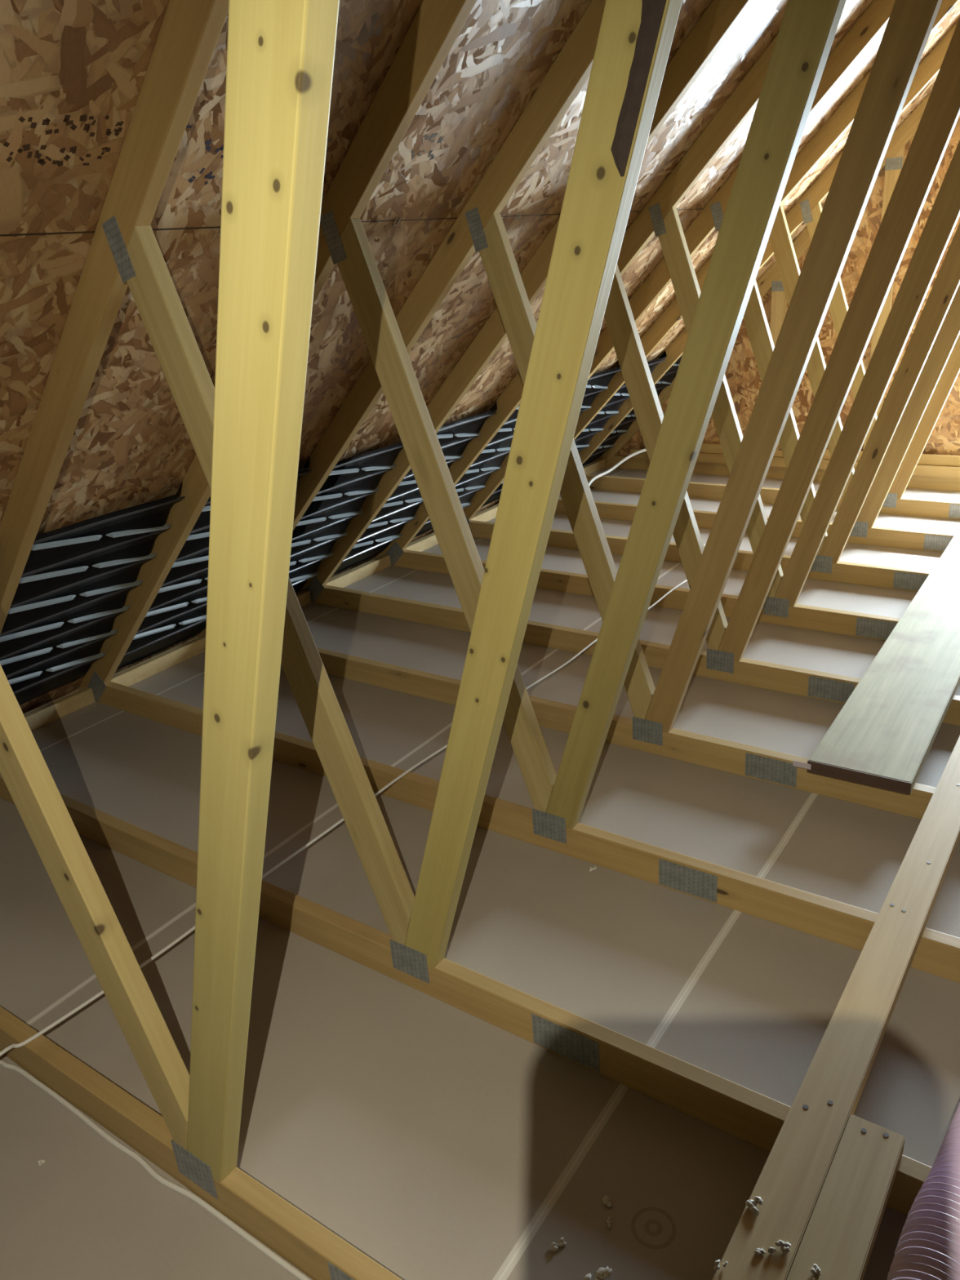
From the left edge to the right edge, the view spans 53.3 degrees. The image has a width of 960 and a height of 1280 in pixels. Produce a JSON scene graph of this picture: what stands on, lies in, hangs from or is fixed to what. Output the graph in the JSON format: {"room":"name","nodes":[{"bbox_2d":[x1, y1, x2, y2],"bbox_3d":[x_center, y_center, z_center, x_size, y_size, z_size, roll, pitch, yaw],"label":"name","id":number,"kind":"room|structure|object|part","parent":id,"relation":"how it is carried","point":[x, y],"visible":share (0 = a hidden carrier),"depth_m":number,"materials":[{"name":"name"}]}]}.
{"room":"attic","nodes":[
{"label":"attic","id":0,"kind":"room"},
{"bbox_2d":[0,466,959,1279],"bbox_3d":[-0.586,1.793,-0.172,6.575,0.013,14.536,11,27,33],"label":"floor","id":1,"kind":"structure","parent":0,"point":[435,1140],"depth_m":2.15,"materials":[{"name":"paint"}]},
{"bbox_2d":[37,1158,44,1165],"bbox_3d":[-0.833,0.989,1.811,0.015,0.005,0.013,11,27,33],"label":"tuft","id":2,"kind":"object","parent":1,"relation":"on","point":[40,1162],"visible":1,"depth_m":1.81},
{"bbox_2d":[23,686,94,731],"bbox_3d":[-1.694,0.313,3.553,0.038,0.060,0.570,11,27,33],"label":"block","id":3,"kind":"object","parent":1,"relation":"on","point":[43,715],"visible":0.68,"depth_m":3.65,"materials":[{"name":"beige wood"}]},
{"bbox_2d":[0,1059,311,1279],"bbox_3d":[-0.479,1.096,1.474,1.615,0.010,0.399,11,27,33],"label":"cable","id":4,"kind":"object","parent":1,"relation":"on","point":[141,1161],"visible":1,"depth_m":1.75,"materials":[{"name":"white plastic"}]},
{"bbox_2d":[110,633,205,686],"bbox_3d":[-1.348,0.099,4.007,0.038,0.060,0.570,11,27,33],"label":"block","id":5,"kind":"object","parent":1,"relation":"on","point":[128,677],"visible":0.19,"depth_m":4.00,"materials":[{"name":"beige wood"}]},
{"bbox_2d":[0,0,402,1279],"bbox_3d":[0.285,-0.350,0.505,6.567,3.305,0.039,11,27,33],"label":"roof truss","id":6,"kind":"object","parent":1,"relation":"on","point":[281,53],"visible":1,"depth_m":1.12,"materials":[{"name":"brown wood"}]},
{"bbox_3d":[-0.504,0.933,1.685,0.104,0.080,0.001,11,27,33],"label":"connector plate","id":7,"kind":"part","parent":6,"relation":"part of","materials":[{"name":"silver metal"}]},
{"bbox_3d":[-0.174,1.028,1.478,0.154,0.077,0.001,11,27,33],"label":"connector plate","id":8,"kind":"part","parent":6,"relation":"part of","materials":[{"name":"silver metal"}]},
{"bbox_2d":[786,1114,905,1279],"bbox_3d":[0.147,1.158,0.929,0.088,0.039,1.852,11,27,33],"label":"wooden plank","id":9,"kind":"object","parent":6,"relation":"on","point":[840,1235],"visible":1,"depth_m":1.48,"materials":[{"name":"beige wood"}]},
{"bbox_2d":[809,1263,821,1279],"bbox_3d":[0.486,0.919,1.387,0.026,0.007,0.016,-21,28,-35],"label":"tuft","id":10,"kind":"object","parent":9,"relation":"on","point":[815,1270],"visible":1,"depth_m":1.39,"materials":[{"name":"white fabric"}]},
{"bbox_2d":[295,590,311,607],"bbox_3d":[-1.003,-0.115,4.461,0.038,0.060,0.570,11,27,33],"label":"block","id":11,"kind":"object","parent":1,"relation":"on","point":[304,597],"visible":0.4,"depth_m":4.63,"materials":[{"name":"brown wood"}]},
{"bbox_2d":[0,579,687,1056],"bbox_3d":[-0.022,0.331,3.132,0.072,0.096,4.230,12,28,35],"label":"cable","id":12,"kind":"object","parent":1,"relation":"on","point":[4,1051],"visible":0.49,"depth_m":2.48,"materials":[{"name":"plastic"}]},
{"bbox_2d":[325,554,391,587],"bbox_3d":[-0.657,-0.329,4.915,0.038,0.060,0.570,11,27,33],"label":"block","id":13,"kind":"object","parent":1,"relation":"on","point":[348,577],"visible":0.6,"depth_m":4.94,"materials":[{"name":"beige wood"}]},
{"bbox_2d":[404,532,438,551],"bbox_3d":[-0.311,-0.543,5.370,0.038,0.060,0.570,11,27,33],"label":"block","id":14,"kind":"object","parent":1,"relation":"on","point":[424,543],"visible":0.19,"depth_m":5.34,"materials":[{"name":"beige wood"}]},
{"bbox_2d":[0,0,931,1215],"bbox_3d":[0.631,-0.564,0.959,6.567,3.305,0.040,11,27,33],"label":"roof truss","id":15,"kind":"object","parent":1,"relation":"on","point":[635,37],"visible":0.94,"depth_m":1.82,"materials":[{"name":"brown wood"}]},
{"bbox_3d":[-0.702,-0.758,1.857,0.046,0.112,0.001,-6,17,39],"label":"connector plate","id":16,"kind":"part","parent":15,"relation":"part of","materials":[{"name":"grey metal"}]},
{"bbox_3d":[-0.158,0.719,2.139,0.104,0.080,0.001,11,27,33],"label":"connector plate","id":17,"kind":"part","parent":15,"relation":"part of","materials":[{"name":"silver metal"}]},
{"bbox_3d":[0.172,0.814,1.932,0.154,0.077,0.001,11,27,33],"label":"connector plate","id":18,"kind":"part","parent":15,"relation":"part of","materials":[{"name":"silver metal"}]},
{"bbox_2d":[886,1102,959,1279],"bbox_3d":[0.987,0.694,1.679,0.184,0.123,2.562,13,28,36],"label":"hose","id":19,"kind":"object","parent":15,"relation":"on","point":[928,1247],"visible":1,"depth_m":1.33,"materials":[{"name":"plastic"}]},
{"bbox_2d":[471,503,498,521],"bbox_3d":[0.035,-0.757,5.824,0.038,0.060,0.570,11,27,33],"label":"block","id":20,"kind":"object","parent":1,"relation":"on","point":[490,513],"visible":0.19,"depth_m":5.81,"materials":[{"name":"beige wood"}]},
{"bbox_2d":[77,0,959,982],"bbox_3d":[0.977,-0.778,1.413,6.567,3.305,0.039,11,27,33],"label":"roof truss","id":21,"kind":"object","parent":1,"relation":"on","point":[807,30],"visible":0.94,"depth_m":2.27,"materials":[{"name":"brown wood"}]},
{"bbox_3d":[-1.495,0.184,3.723,0.075,0.130,0.001,50,41,7],"label":"connector plate","id":22,"kind":"part","parent":21,"relation":"part of","materials":[{"name":"silver metal"}]},
{"bbox_3d":[-0.356,-0.972,2.311,0.046,0.112,0.001,-6,17,39],"label":"connector plate","id":23,"kind":"part","parent":21,"relation":"part of","materials":[{"name":"grey metal"}]},
{"bbox_3d":[0.188,0.505,2.593,0.104,0.080,0.001,11,27,33],"label":"connector plate","id":24,"kind":"part","parent":21,"relation":"part of","materials":[{"name":"silver metal"}]},
{"bbox_3d":[0.518,0.600,2.386,0.154,0.077,0.001,11,27,33],"label":"connector plate","id":25,"kind":"part","parent":21,"relation":"part of","materials":[{"name":"silver metal"}]},
{"bbox_2d":[712,735,959,1279],"bbox_3d":[0.782,0.706,1.908,0.089,0.039,4.650,11,27,33],"label":"wooden plank","id":26,"kind":"object","parent":21,"relation":"on","point":[789,1184],"visible":1,"depth_m":1.74,"materials":[{"name":"beige wood"}]},
{"bbox_2d":[713,1259,728,1271],"bbox_3d":[0.353,0.920,1.409,0.024,0.008,0.014,-16,25,-25],"label":"tuft","id":27,"kind":"object","parent":26,"relation":"on","point":[717,1263],"visible":1,"depth_m":1.41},
{"bbox_2d":[745,1195,763,1214],"bbox_3d":[0.429,0.880,1.490,0.030,0.010,0.026,-22,28,-37],"label":"tuft","id":28,"kind":"object","parent":26,"relation":"on","point":[752,1204],"visible":1,"depth_m":1.49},
{"bbox_2d":[754,1247,765,1256],"bbox_3d":[0.416,0.910,1.424,0.017,0.006,0.011,-10,23,-13],"label":"tuft","id":29,"kind":"object","parent":26,"relation":"on","point":[758,1251],"visible":1,"depth_m":1.42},
{"bbox_2d":[767,1240,791,1253],"bbox_3d":[0.447,0.905,1.425,0.036,0.010,0.020,-2,22,7],"label":"tuft","id":30,"kind":"object","parent":26,"relation":"on","point":[784,1246],"visible":1,"depth_m":1.42,"materials":[{"name":"white fabric"}]},
{"bbox_2d":[550,1236,566,1251],"bbox_3d":[0.130,1.003,1.587,0.028,0.007,0.016,-13,24,-21],"label":"tuft","id":31,"kind":"object","parent":1,"relation":"on","point":[553,1245],"visible":1,"depth_m":1.58,"materials":[{"name":"beige fabric"}]},
{"bbox_2d":[198,0,942,819],"bbox_3d":[1.323,-0.992,1.867,6.567,3.305,0.039,11,27,33],"label":"roof truss","id":32,"kind":"object","parent":1,"relation":"on","point":[479,227],"visible":0.64,"depth_m":2.74,"materials":[{"name":"brown wood"}]},
{"bbox_3d":[-0.010,-1.187,2.765,0.046,0.112,0.001,-6,17,39],"label":"connector plate","id":33,"kind":"part","parent":32,"relation":"part of","materials":[{"name":"grey metal"}]},
{"bbox_3d":[0.534,0.291,3.047,0.104,0.080,0.001,11,27,33],"label":"connector plate","id":34,"kind":"part","parent":32,"relation":"part of","materials":[{"name":"silver metal"}]},
{"bbox_3d":[0.864,0.386,2.840,0.154,0.077,0.001,11,27,33],"label":"connector plate","id":35,"kind":"part","parent":32,"relation":"part of","materials":[{"name":"silver metal"}]},
{"bbox_2d":[588,866,596,871],"bbox_3d":[0.299,0.604,2.524,0.024,0.009,0.017,-6,22,-3],"label":"tuft","id":36,"kind":"object","parent":1,"relation":"on","point":[592,868],"visible":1,"depth_m":2.52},
{"bbox_2d":[582,458,604,474],"bbox_3d":[0.727,-1.185,6.732,0.038,0.060,0.570,11,27,33],"label":"block","id":37,"kind":"object","parent":1,"relation":"on","point":[593,467],"visible":0.47,"depth_m":6.82,"materials":[{"name":"wood"}]},
{"bbox_2d":[584,1266,612,1279],"bbox_3d":[0.188,1.019,1.530,0.052,0.013,0.021,-17,25,-28],"label":"tuft","id":38,"kind":"object","parent":1,"relation":"on","point":[601,1273],"visible":1,"depth_m":1.53,"materials":[{"name":"white fabric"}]},
{"bbox_2d":[601,1195,612,1207],"bbox_3d":[0.220,0.970,1.650,0.013,0.007,0.021,-19,26,-31],"label":"tuft","id":39,"kind":"object","parent":1,"relation":"on","point":[606,1199],"visible":1,"depth_m":1.65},
{"bbox_2d":[606,1216,612,1228],"bbox_3d":[0.219,0.985,1.617,0.010,0.006,0.023,-3,22,4],"label":"tuft","id":40,"kind":"object","parent":1,"relation":"on","point":[608,1221],"visible":1,"depth_m":1.62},
{"bbox_2d":[588,448,646,485],"bbox_3d":[0.914,-1.098,6.242,0.670,0.246,0.123,-14,24,-22],"label":"cable","id":41,"kind":"object","parent":1,"relation":"on","point":[632,455],"visible":0.53,"depth_m":6.27,"materials":[{"name":"white plastic"}]},
{"bbox_2d":[295,0,959,725],"bbox_3d":[1.668,-1.206,2.321,6.567,3.305,0.039,11,27,33],"label":"roof truss","id":42,"kind":"object","parent":1,"relation":"on","point":[723,660],"visible":0.64,"depth_m":3.28,"materials":[{"name":"brown wood"}]},
{"bbox_3d":[-0.804,-0.244,4.632,0.075,0.130,0.001,50,41,7],"label":"connector plate","id":43,"kind":"part","parent":42,"relation":"part of","materials":[{"name":"silver metal"}]},
{"bbox_3d":[0.879,0.077,3.501,0.104,0.080,0.001,11,27,33],"label":"connector plate","id":44,"kind":"part","parent":42,"relation":"part of","materials":[{"name":"silver metal"}]},
{"bbox_3d":[1.210,0.172,3.294,0.154,0.077,0.001,11,27,33],"label":"connector plate","id":45,"kind":"part","parent":42,"relation":"part of","materials":[{"name":"silver metal"}]},
{"bbox_2d":[375,34,959,640],"bbox_3d":[2.014,-1.420,2.775,6.567,3.305,0.039,11,27,33],"label":"roof truss","id":46,"kind":"object","parent":1,"relation":"on","point":[660,217],"visible":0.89,"depth_m":3.70,"materials":[{"name":"brown wood"}]},
{"bbox_3d":[-0.458,-0.458,5.086,0.075,0.130,0.001,50,41,7],"label":"connector plate","id":47,"kind":"part","parent":46,"relation":"part of","materials":[{"name":"silver metal"}]},
{"bbox_3d":[0.682,-1.615,3.673,0.046,0.112,0.001,-6,17,39],"label":"connector plate","id":48,"kind":"part","parent":46,"relation":"part of","materials":[{"name":"grey metal"}]},
{"bbox_3d":[1.225,-0.137,3.955,0.104,0.080,0.001,11,27,33],"label":"connector plate","id":49,"kind":"part","parent":46,"relation":"part of","materials":[{"name":"silver metal"}]},
{"bbox_3d":[1.555,-0.042,3.749,0.154,0.077,0.001,11,27,33],"label":"connector plate","id":50,"kind":"part","parent":46,"relation":"part of","materials":[{"name":"silver metal"}]},
{"bbox_2d":[462,0,959,591],"bbox_3d":[2.360,-1.634,3.229,6.567,3.305,0.039,11,27,33],"label":"roof truss","id":51,"kind":"object","parent":1,"relation":"on","point":[827,566],"visible":0.55,"depth_m":4.20,"materials":[{"name":"brown wood"}]},
{"bbox_3d":[1.028,-1.829,4.127,0.046,0.112,0.001,-6,17,39],"label":"connector plate","id":52,"kind":"part","parent":51,"relation":"part of","materials":[{"name":"grey metal"}]},
{"bbox_3d":[1.571,-0.351,4.409,0.104,0.080,0.001,11,27,33],"label":"connector plate","id":53,"kind":"part","parent":51,"relation":"part of","materials":[{"name":"silver metal"}]},
{"bbox_2d":[792,527,959,795],"bbox_3d":[1.981,-0.232,3.961,0.315,0.038,3.451,10,27,32],"label":"plank","id":54,"kind":"object","parent":51,"relation":"on","point":[885,732],"visible":1,"depth_m":3.02,"materials":[{"name":"wood"}]},
{"bbox_3d":[1.901,-0.256,4.203,0.154,0.077,0.001,11,27,33],"label":"connector plate","id":55,"kind":"part","parent":51,"relation":"part of","materials":[{"name":"silver metal"}]},
{"bbox_2d":[555,0,959,552],"bbox_3d":[2.706,-1.848,3.684,6.567,3.305,0.039,11,27,33],"label":"roof truss","id":56,"kind":"object","parent":1,"relation":"on","point":[864,531],"visible":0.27,"depth_m":4.64,"materials":[{"name":"brown wood"}]},
{"bbox_3d":[1.917,-0.565,4.864,0.104,0.080,0.001,11,27,33],"label":"connector plate","id":57,"kind":"part","parent":56,"relation":"part of","materials":[{"name":"silver metal"}]},
{"bbox_3d":[2.247,-0.470,4.657,0.154,0.077,0.001,11,27,33],"label":"connector plate","id":58,"kind":"part","parent":56,"relation":"part of","materials":[{"name":"silver metal"}]},
{"bbox_2d":[578,22,959,519],"bbox_3d":[3.052,-2.062,4.138,6.567,3.305,0.039,11,27,33],"label":"roof truss","id":59,"kind":"object","parent":1,"relation":"on","point":[807,210],"visible":0.31,"depth_m":5.16,"materials":[{"name":"brown wood"}]},
{"bbox_3d":[1.719,-2.256,5.035,0.046,0.112,0.001,-6,17,39],"label":"connector plate","id":60,"kind":"part","parent":59,"relation":"part of","materials":[{"name":"grey metal"}]},
{"bbox_3d":[2.263,-0.779,5.318,0.104,0.080,0.001,11,27,33],"label":"connector plate","id":61,"kind":"part","parent":59,"relation":"part of","materials":[{"name":"grey metal"}]},
{"bbox_3d":[2.593,-0.684,5.111,0.154,0.077,0.001,11,27,33],"label":"connector plate","id":62,"kind":"part","parent":59,"relation":"part of","materials":[{"name":"silver metal"}]},
{"bbox_2d":[592,91,959,491],"bbox_3d":[3.397,-2.277,4.591,6.567,3.303,0.039,11,27,33],"label":"roof truss","id":63,"kind":"object","parent":1,"relation":"on","point":[893,161],"visible":0.42,"depth_m":5.77,"materials":[{"name":"brown wood"}]},
{"bbox_3d":[1.821,-2.156,5.823,0.089,0.060,0.001,11,27,33],"label":"connector plate","id":64,"kind":"part","parent":63,"relation":"part of","materials":[{"name":"grey metal"}]},
{"bbox_2d":[630,448,959,478],"bbox_3d":[1.972,-1.147,6.157,2.198,0.061,0.038,11,27,33],"label":"board","id":65,"kind":"object","parent":63,"relation":"on","point":[920,469],"visible":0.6,"depth_m":6.01,"materials":[{"name":"brown wood"}]},
{"bbox_2d":[699,443,959,466],"bbox_3d":[2.017,-1.198,6.111,2.088,0.061,0.019,11,27,33],"label":"board","id":66,"kind":"object","parent":65,"relation":"on","point":[925,459],"visible":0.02,"depth_m":5.68,"materials":[{"name":"brown wood"}]},
{"bbox_3d":[2.277,-2.620,5.258,0.089,0.060,0.001,11,27,33],"label":"connector plate","id":67,"kind":"part","parent":63,"relation":"part of","materials":[{"name":"grey metal"}]},
{"bbox_2d":[0,0,959,714],"bbox_3d":[-2.061,-0.017,0.099,3.296,3.290,14.536,11,27,33],"label":"ceiling","id":68,"kind":"structure","parent":0,"point":[73,73],"depth_m":2.36,"materials":[{"name":"brown wood"}]},
{"bbox_2d":[3,114,123,166],"bbox_3d":[-0.722,-0.868,1.660,0.220,0.001,0.106,-32,-10,-48],"label":"print","id":69,"kind":"object","parent":68,"relation":"attached to","point":[82,117],"depth_m":1.66},
{"bbox_2d":[0,480,185,705],"bbox_3d":[-1.378,-0.076,3.129,0.857,0.832,0.566,11,27,33],"label":"ventilation baffle","id":70,"kind":"object","parent":68,"relation":"in","point":[74,582],"visible":0.92,"depth_m":3.02,"materials":[{"name":"plastic"}]},
{"bbox_2d":[185,125,223,184],"bbox_3d":[-0.567,-0.959,1.894,0.156,0.001,0.132,-32,-10,-48],"label":"print","id":71,"kind":"object","parent":68,"relation":"attached to","point":[208,148],"depth_m":1.94},
{"bbox_2d":[116,456,311,670],"bbox_3d":[-1.073,-0.248,3.634,0.857,0.832,0.566,11,27,33],"label":"ventilation baffle","id":72,"kind":"object","parent":68,"relation":"in","point":[177,613],"visible":0.46,"depth_m":3.65,"materials":[{"name":"plastic"}]},
{"bbox_2d":[288,442,403,592],"bbox_3d":[-0.743,-0.447,4.107,0.857,0.832,0.566,11,27,33],"label":"ventilation baffle","id":73,"kind":"object","parent":68,"relation":"in","point":[340,499],"visible":0.59,"depth_m":3.99,"materials":[{"name":"plastic"}]},
{"bbox_2d":[392,217,401,226],"bbox_3d":[-0.224,-1.130,2.580,0.019,0.020,0.018,11,27,33],"label":"clip","id":74,"kind":"object","parent":68,"relation":"attached to","point":[400,218],"visible":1,"depth_m":2.58,"materials":[{"name":"metal"}]},
{"bbox_2d":[333,401,497,574],"bbox_3d":[-0.382,-0.676,4.542,0.857,0.832,0.566,11,27,33],"label":"ventilation baffle","id":75,"kind":"object","parent":68,"relation":"in","point":[401,508],"visible":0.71,"depth_m":4.54,"materials":[{"name":"plastic"}]},
{"bbox_2d":[411,133,443,159],"bbox_3d":[-0.132,-1.239,2.399,0.105,0.001,0.077,-32,-10,-48],"label":"print","id":76,"kind":"object","parent":68,"relation":"attached to","point":[433,135],"depth_m":2.40},
{"bbox_2d":[414,404,519,537],"bbox_3d":[-0.021,-0.906,4.978,0.857,0.832,0.566,11,27,33],"label":"ventilation baffle","id":77,"kind":"object","parent":68,"relation":"in","point":[491,459],"visible":0.3,"depth_m":4.99,"materials":[{"name":"plastic"}]},
{"bbox_2d":[514,213,521,220],"bbox_3d":[0.121,-1.344,3.034,0.019,0.020,0.018,11,27,33],"label":"clip","id":78,"kind":"object","parent":68,"relation":"attached to","point":[515,219],"visible":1,"depth_m":3.04,"materials":[{"name":"metal"}]},
{"bbox_2d":[481,364,621,506],"bbox_3d":[0.332,-1.127,5.423,0.857,0.832,0.566,11,27,33],"label":"ventilation baffle","id":79,"kind":"object","parent":68,"relation":"in","point":[598,382],"visible":0.19,"depth_m":5.25,"materials":[{"name":"plastic"}]},
{"bbox_2d":[574,351,666,453],"bbox_3d":[0.656,-1.319,5.905,0.857,0.832,0.566,11,27,33],"label":"ventilation baffle","id":80,"kind":"object","parent":68,"relation":"in","point":[597,424],"visible":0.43,"depth_m":5.87,"materials":[{"name":"plastic"}]},
{"bbox_2d":[582,355,682,466],"bbox_3d":[0.987,-1.517,6.377,0.857,0.832,0.566,11,27,33],"label":"ventilation baffle","id":81,"kind":"object","parent":68,"relation":"in","point":[666,380],"visible":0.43,"depth_m":6.48,"materials":[{"name":"plastic"}]},
{"bbox_2d":[616,115,959,455],"bbox_3d":[3.412,-2.288,4.610,6.575,3.306,0.012,11,27,33],"label":"wall","id":82,"kind":"structure","parent":0,"point":[742,375],"depth_m":5.65,"materials":[{"name":"brown wood"}]}
]}

